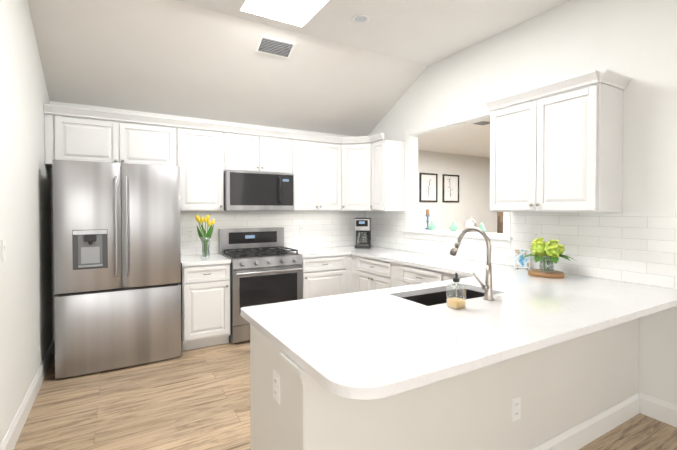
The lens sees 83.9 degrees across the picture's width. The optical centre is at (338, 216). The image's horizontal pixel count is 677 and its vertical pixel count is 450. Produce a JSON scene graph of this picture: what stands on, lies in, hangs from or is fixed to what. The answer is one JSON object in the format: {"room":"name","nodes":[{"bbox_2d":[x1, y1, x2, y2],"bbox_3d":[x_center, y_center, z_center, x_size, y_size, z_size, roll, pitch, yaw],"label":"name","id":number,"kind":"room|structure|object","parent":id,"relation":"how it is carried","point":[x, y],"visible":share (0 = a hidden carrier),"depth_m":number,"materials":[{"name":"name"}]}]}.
{"room":"kitchen","nodes":[
{"label":"kitchen","id":0,"kind":"room"},
{"bbox_2d":[0,276,3,445],"bbox_3d":[-3.192,-0.277,1.181,3.170,3.400,0.120,-1,1,-30],"label":"wall","id":1,"kind":"structure","parent":0,"point":[1,277],"depth_m":2.12,"materials":[{"name":"paint"}]},
{"bbox_2d":[0,0,52,437],"bbox_3d":[-2.439,-0.306,2.914,0.120,3.400,2.050,-1,1,-30],"label":"wall","id":2,"kind":"structure","parent":0,"point":[26,330],"depth_m":2.62,"materials":[{"name":"paint"}]},
{"bbox_2d":[1,240,5,260],"bbox_3d":[-1.920,0.197,2.166,0.010,0.118,0.072,-1,1,-30],"label":"light switch","id":3,"kind":"object","parent":2,"relation":"attached to","point":[3,250],"visible":1,"depth_m":2.15,"materials":[{"name":"white plastic"}]},
{"bbox_2d":[0,341,54,449],"bbox_3d":[-2.320,1.325,2.873,0.016,0.140,2.050,-1,1,-30],"label":"baseboard","id":4,"kind":"structure","parent":2,"relation":"attached to","point":[9,442],"depth_m":2.63,"materials":[{"name":"paint"}]},
{"bbox_2d":[50,101,355,342],"bbox_3d":[-1.300,-0.337,4.699,3.890,3.400,0.120,-1,1,-30],"label":"wall","id":5,"kind":"structure","parent":0,"point":[168,116],"depth_m":4.11,"materials":[{"name":"paint"}]},
{"bbox_2d":[44,112,178,166],"bbox_3d":[-2.274,-0.712,3.844,1.108,0.450,0.350,-1,1,-30],"label":"upper cabinet","id":6,"kind":"object","parent":5,"relation":"attached to","point":[75,138],"depth_m":3.67,"materials":[{"name":"paint"}]},
{"bbox_2d":[187,229,193,238],"bbox_3d":[-1.720,0.209,4.377,0.072,0.118,0.008,-1,1,-30],"label":"outlet","id":7,"kind":"object","parent":5,"relation":"attached to","point":[190,233],"visible":1,"depth_m":4.38,"materials":[{"name":"white plastic"}]},
{"bbox_2d":[179,124,226,210],"bbox_3d":[-1.583,-0.499,4.253,0.490,0.890,0.350,-1,1,-30],"label":"upper cabinet","id":8,"kind":"object","parent":5,"relation":"attached to","point":[203,152],"depth_m":4.11,"materials":[{"name":"paint"}]},
{"bbox_2d":[227,132,290,173],"bbox_3d":[-1.017,-0.732,4.580,0.818,0.435,0.350,-1,1,-30],"label":"upper cabinet","id":9,"kind":"object","parent":5,"relation":"attached to","point":[251,152],"depth_m":4.42,"materials":[{"name":"paint"}]},
{"bbox_2d":[224,170,293,210],"bbox_3d":[-0.983,-0.290,4.529,0.808,0.447,0.482,-1,1,-30],"label":"microwave","id":10,"kind":"object","parent":9,"relation":"attached to","point":[254,191],"visible":1,"depth_m":4.34,"materials":[{"name":"metal"}]},
{"bbox_2d":[180,211,363,255],"bbox_3d":[-0.742,0.151,4.959,2.640,0.584,0.008,-1,1,-30],"label":"backsplash","id":11,"kind":"structure","parent":5,"relation":"attached to","point":[322,228],"depth_m":5.00,"materials":[{"name":"tile"}]},
{"bbox_2d":[283,132,338,210],"bbox_3d":[-0.322,-0.549,4.967,0.766,0.965,0.390,-1,1,-30],"label":"upper cabinet","id":12,"kind":"object","parent":5,"relation":"attached to","point":[314,165],"depth_m":4.80,"materials":[{"name":"paint"}]},
{"bbox_2d":[344,225,347,232],"bbox_3d":[0.114,0.190,5.449,0.072,0.118,0.010,-1,1,-30],"label":"light switch","id":13,"kind":"object","parent":5,"relation":"attached to","point":[345,228],"visible":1,"depth_m":5.44,"materials":[{"name":"white plastic"}]},
{"bbox_2d":[339,136,370,210],"bbox_3d":[0.285,-0.552,5.153,0.688,0.965,0.689,-1,1,-30],"label":"upper cabinet","id":14,"kind":"object","parent":5,"relation":"attached to","point":[365,173],"depth_m":4.95,"materials":[{"name":"paint"}]},
{"bbox_2d":[28,0,427,136],"bbox_3d":[-0.972,-1.490,4.118,3.890,0.814,1.420,-1,1,-30],"label":"ceiling","id":15,"kind":"structure","parent":0,"point":[171,57],"depth_m":3.79,"materials":[{"name":"paint"}]},
{"bbox_2d":[255,35,295,58],"bbox_3d":[-0.622,-1.668,3.726,0.360,0.096,0.184,-1,1,-30],"label":"ceiling vent","id":16,"kind":"object","parent":15,"relation":"in","point":[274,46],"visible":1,"depth_m":3.71,"materials":[{"name":"white plastic"}]},
{"bbox_2d":[14,339,676,449],"bbox_3d":[1.479,1.473,1.774,12.400,0.120,9.450,-1,1,-30],"label":"floor","id":17,"kind":"structure","parent":0,"point":[196,399],"depth_m":2.68,"materials":[{"name":"brown wood"}]},
{"bbox_2d":[52,160,180,378],"bbox_3d":[-2.115,0.451,3.675,0.991,1.860,0.785,-1,1,-30],"label":"refrigerator","id":18,"kind":"object","parent":17,"relation":"on","point":[117,258],"visible":1,"depth_m":3.35,"materials":[{"name":"metal"}]},
{"bbox_2d":[180,263,230,350],"bbox_3d":[-1.509,0.933,4.155,0.478,0.880,0.635,-1,1,-30],"label":"base cabinet","id":19,"kind":"object","parent":17,"relation":"on","point":[205,289],"depth_m":3.88,"materials":[{"name":"paint"}]},
{"bbox_2d":[181,254,230,265],"bbox_3d":[-1.509,0.476,4.142,0.486,0.035,0.647,-1,1,-30],"label":"countertop","id":20,"kind":"structure","parent":19,"relation":"on","point":[186,260],"depth_m":3.97,"materials":[{"name":"stone"}]},
{"bbox_2d":[195,215,214,257],"bbox_3d":[-1.476,0.219,4.170,0.206,0.475,0.165,-1,1,-30],"label":"vase","id":21,"kind":"object","parent":20,"relation":"on","point":[205,239],"visible":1,"depth_m":4.15,"materials":[{"name":"clear glass"}]},
{"bbox_2d":[218,227,302,343],"bbox_3d":[-0.912,0.760,4.427,0.808,1.215,0.713,-1,1,-30],"label":"range","id":22,"kind":"object","parent":17,"relation":"on","point":[266,267],"visible":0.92,"depth_m":4.22,"materials":[{"name":"silver metal"}]},
{"bbox_2d":[301,255,347,298],"bbox_3d":[-0.322,0.921,4.850,0.612,0.880,0.635,-1,1,-30],"label":"base cabinet","id":23,"kind":"object","parent":17,"relation":"on","point":[322,276],"depth_m":4.57,"materials":[{"name":"paint"}]},
{"bbox_2d":[348,254,355,292],"bbox_3d":[0.289,0.915,5.219,0.636,0.880,0.615,-1,1,-30],"label":"base cabinet","id":24,"kind":"object","parent":17,"relation":"on","point":[351,258],"depth_m":4.77,"materials":[{"name":"paint"}]},
{"bbox_2d":[286,246,348,257],"bbox_3d":[-0.298,0.464,4.851,0.668,0.035,0.647,-1,1,-30],"label":"countertop","id":25,"kind":"structure","parent":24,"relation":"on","point":[323,251],"depth_m":4.76,"materials":[{"name":"stone"}]},
{"bbox_2d":[341,246,676,311],"bbox_3d":[1.066,0.481,3.849,0.673,0.035,3.757,-1,1,-30],"label":"countertop","id":26,"kind":"structure","parent":24,"relation":"on","point":[666,298],"depth_m":3.12,"materials":[{"name":"stone"}]},
{"bbox_2d":[354,218,370,248],"bbox_3d":[0.345,0.233,5.225,0.219,0.412,0.246,0,1,10],"label":"coffee maker","id":27,"kind":"object","parent":26,"relation":"on","point":[363,232],"visible":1,"depth_m":5.13,"materials":[{"name":"black plastic"}]},
{"bbox_2d":[513,249,529,269],"bbox_3d":[1.627,0.381,3.350,0.147,0.178,0.143,-1,1,-30],"label":"picture","id":28,"kind":"object","parent":26,"relation":"on","point":[519,254],"visible":0.96,"depth_m":3.34},
{"bbox_2d":[521,237,576,277],"bbox_3d":[1.663,0.325,3.007,0.375,0.303,0.361,-1,1,-30],"label":"flower arrangement","id":29,"kind":"object","parent":26,"relation":"on","point":[553,251],"visible":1,"depth_m":2.97,"materials":[{"name":"green plant"}]},
{"bbox_2d":[250,324,455,449],"bbox_3d":[0.034,0.971,1.936,0.853,0.880,0.615,-1,1,-30],"label":"base cabinet","id":30,"kind":"object","parent":17,"relation":"on","point":[308,416],"depth_m":1.56,"materials":[{"name":"paint"}]},
{"bbox_2d":[273,370,279,404],"bbox_3d":[-0.261,0.717,1.582,0.008,0.118,0.072,-1,1,-30],"label":"outlet","id":31,"kind":"object","parent":30,"relation":"attached to","point":[276,386],"visible":1,"depth_m":1.57,"materials":[{"name":"white plastic"}]},
{"bbox_2d":[241,274,656,399],"bbox_3d":[0.594,0.616,2.047,1.964,0.244,1.120,-1,1,-30],"label":"countertop","id":32,"kind":"structure","parent":30,"relation":"on","point":[375,344],"depth_m":1.70,"materials":[{"name":"stone"}]},
{"bbox_2d":[446,273,465,309],"bbox_3d":[0.634,0.397,2.031,0.080,0.192,0.080,-1,1,-30],"label":"soap dispenser","id":33,"kind":"object","parent":32,"relation":"on","point":[456,303],"visible":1,"depth_m":2.01,"materials":[{"name":"clear glass"}]},
{"bbox_2d":[450,227,493,299],"bbox_3d":[0.767,0.277,2.302,0.174,0.424,0.326,-1,1,-30],"label":"faucet","id":34,"kind":"object","parent":32,"relation":"on","point":[487,288],"visible":1,"depth_m":2.21,"materials":[{"name":"silver metal"}]},
{"bbox_2d":[356,255,395,291],"bbox_3d":[0.672,0.926,4.545,0.656,0.880,0.685,-1,1,-30],"label":"base cabinet","id":35,"kind":"object","parent":17,"relation":"on","point":[371,274],"depth_m":4.35,"materials":[{"name":"paint"}]},
{"bbox_2d":[396,263,443,286],"bbox_3d":[1.075,0.938,3.857,0.656,0.880,0.600,-1,1,-30],"label":"base cabinet","id":36,"kind":"object","parent":17,"relation":"on","point":[406,275],"depth_m":3.76,"materials":[{"name":"paint"}]},
{"bbox_2d":[444,272,467,280],"bbox_3d":[1.371,0.946,3.370,0.636,0.880,0.540,-1,1,-30],"label":"base cabinet","id":37,"kind":"object","parent":17,"relation":"on","point":[447,276],"depth_m":3.37,"materials":[{"name":"paint"}]},
{"bbox_2d":[497,212,502,233],"bbox_3d":[2.396,0.101,4.837,0.500,2.520,0.450,-1,1,-30],"label":"stone pillar","id":38,"kind":"structure","parent":17,"relation":"on","point":[499,222],"depth_m":4.86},
{"bbox_2d":[456,338,575,449],"bbox_3d":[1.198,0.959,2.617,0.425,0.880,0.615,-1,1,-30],"label":"peninsula panel","id":39,"kind":"object","parent":17,"relation":"on","point":[544,378],"depth_m":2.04,"materials":[{"name":"paint"}]},
{"bbox_2d":[511,396,520,421],"bbox_3d":[0.930,1.010,1.972,0.072,0.118,0.008,-1,1,-30],"label":"outlet","id":40,"kind":"object","parent":39,"relation":"attached to","point":[515,408],"visible":1,"depth_m":1.97,"materials":[{"name":"white plastic"}]},
{"bbox_2d":[576,323,623,433],"bbox_3d":[1.659,0.955,2.879,0.636,0.880,0.600,-1,1,-30],"label":"peninsula panel","id":41,"kind":"object","parent":17,"relation":"on","point":[577,393],"depth_m":2.41,"materials":[{"name":"paint"}]},
{"bbox_2d":[174,0,569,65],"bbox_3d":[-0.177,-1.760,-0.382,7.060,0.120,7.140,-1,1,-30],"label":"ceiling","id":42,"kind":"structure","parent":0,"point":[427,32],"depth_m":3.42,"materials":[{"name":"paint"}]},
{"bbox_2d":[242,0,325,24],"bbox_3d":[-0.293,-1.781,2.865,0.576,0.010,1.176,-1,1,-30],"label":"pane","id":43,"kind":"object","parent":42,"relation":"attached to","point":[301,12],"visible":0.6,"depth_m":3.23,"materials":[{"name":"white glass"}]},
{"bbox_2d":[351,14,369,23],"bbox_3d":[0.198,-1.760,3.373,0.170,0.008,0.170,-1,1,-30],"label":"recessed light","id":44,"kind":"object","parent":42,"relation":"in","point":[360,19],"visible":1,"depth_m":3.37,"materials":[{"name":"white plastic"}]},
{"bbox_2d":[418,120,489,157],"bbox_3d":[4.547,-1.198,3.594,4.860,0.120,8.970,-1,1,-30],"label":"ceiling","id":45,"kind":"structure","parent":0,"point":[471,140],"depth_m":5.96,"materials":[{"name":"paint"}]},
{"bbox_2d":[473,120,489,125],"bbox_3d":[1.751,-1.148,4.629,0.280,0.014,0.180,-1,1,-30],"label":"ceiling vent","id":46,"kind":"object","parent":45,"relation":"in","point":[486,122],"visible":0.62,"depth_m":4.64,"materials":[{"name":"white plastic"}]},
{"bbox_2d":[418,150,496,232],"bbox_3d":[2.311,-0.384,7.427,4.860,3.400,0.120,-1,1,-30],"label":"wall","id":47,"kind":"structure","parent":0,"point":[473,172],"depth_m":7.41,"materials":[{"name":"paint"}]},
{"bbox_2d":[419,173,437,201],"bbox_3d":[1.665,-0.526,6.963,0.430,0.530,0.022,-1,1,-30],"label":"picture frame","id":48,"kind":"object","parent":47,"relation":"attached to","point":[428,187],"visible":1,"depth_m":6.96,"materials":[{"name":"black"}]},
{"bbox_2d":[442,174,458,201],"bbox_3d":[2.166,-0.531,7.256,0.430,0.530,0.022,-1,1,-30],"label":"picture frame","id":49,"kind":"object","parent":47,"relation":"attached to","point":[450,188],"visible":1,"depth_m":7.25,"materials":[{"name":"black"}]},
{"bbox_2d":[368,0,676,404],"bbox_3d":[2.398,-0.297,2.351,0.120,3.400,8.970,-1,1,-30],"label":"wall","id":50,"kind":"structure","parent":0,"point":[635,41],"depth_m":2.78,"materials":[{"name":"paint"}]},
{"bbox_2d":[371,133,404,210],"bbox_3d":[0.613,-0.547,4.885,0.392,0.965,0.324,-1,1,-30],"label":"upper cabinet","id":51,"kind":"object","parent":50,"relation":"attached to","point":[387,156],"depth_m":4.76,"materials":[{"name":"paint"}]},
{"bbox_2d":[417,177,417,229],"bbox_3d":[1.359,-0.453,4.261,0.018,1.274,1.510,-1,1,-30],"label":"trim","id":52,"kind":"structure","parent":50,"relation":"attached to","point":[417,203],"depth_m":4.85,"materials":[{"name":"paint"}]},
{"bbox_2d":[402,229,511,239],"bbox_3d":[1.392,0.200,4.291,0.425,0.030,1.550,-1,1,-30],"label":"sill","id":53,"kind":"structure","parent":50,"relation":"attached to","point":[498,236],"depth_m":4.15,"materials":[{"name":"paint"}]},
{"bbox_2d":[425,209,429,229],"bbox_3d":[1.157,0.043,4.893,0.080,0.262,0.080,-1,1,-30],"label":"candle","id":54,"kind":"object","parent":53,"relation":"on","point":[427,215],"visible":0.98,"depth_m":4.88,"materials":[{"name":"blue"}]},
{"bbox_2d":[429,221,434,229],"bbox_3d":[1.190,0.116,4.798,0.084,0.119,0.082,-1,1,-30],"label":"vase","id":55,"kind":"object","parent":53,"relation":"on","point":[431,226],"visible":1,"depth_m":4.77,"materials":[{"name":"green glass"}]},
{"bbox_2d":[450,221,457,230],"bbox_3d":[1.372,0.116,4.487,0.090,0.129,0.089,-1,1,-30],"label":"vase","id":56,"kind":"object","parent":53,"relation":"on","point":[453,227],"visible":1,"depth_m":4.46,"materials":[{"name":"green glass"}]},
{"bbox_2d":[464,218,475,231],"bbox_3d":[1.509,0.102,4.312,0.080,0.162,0.150,-1,1,-30],"label":"wall clock","id":57,"kind":"object","parent":53,"relation":"on","point":[470,222],"visible":0.6,"depth_m":4.30,"materials":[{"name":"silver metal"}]},
{"bbox_2d":[478,222,485,231],"bbox_3d":[1.574,0.127,4.142,0.084,0.119,0.082,-1,1,-30],"label":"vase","id":58,"kind":"object","parent":53,"relation":"on","point":[481,226],"visible":0.6,"depth_m":4.12,"materials":[{"name":"green glass"}]},
{"bbox_2d":[405,106,510,247],"bbox_3d":[1.292,-0.401,4.222,0.138,1.375,1.510,-1,1,-30],"label":"trim","id":59,"kind":"structure","parent":50,"relation":"attached to","point":[412,135],"depth_m":4.54,"materials":[{"name":"paint"}]},
{"bbox_2d":[364,211,676,288],"bbox_3d":[1.327,0.198,4.059,0.009,0.519,3.654,-1,1,-30],"label":"backsplash","id":60,"kind":"structure","parent":50,"relation":"attached to","point":[636,247],"depth_m":2.96,"materials":[{"name":"tile"}]},
{"bbox_2d":[532,230,539,241],"bbox_3d":[1.746,0.187,3.328,0.008,0.118,0.072,-1,1,-30],"label":"outlet","id":61,"kind":"object","parent":50,"relation":"attached to","point":[535,234],"visible":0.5,"depth_m":3.33,"materials":[{"name":"white plastic"}]},
{"bbox_2d":[485,69,631,211],"bbox_3d":[1.700,-0.516,3.019,0.403,0.965,0.935,-1,1,-30],"label":"upper cabinet","id":62,"kind":"object","parent":50,"relation":"attached to","point":[561,152],"visible":1,"depth_m":2.80,"materials":[{"name":"paint"}]},
{"bbox_2d":[638,392,676,426],"bbox_3d":[3.364,1.364,0.596,0.016,0.140,4.855,-1,1,-30],"label":"baseboard","id":63,"kind":"structure","parent":50,"relation":"attached to","point":[659,409],"depth_m":2.58,"materials":[{"name":"paint"}]}
]}

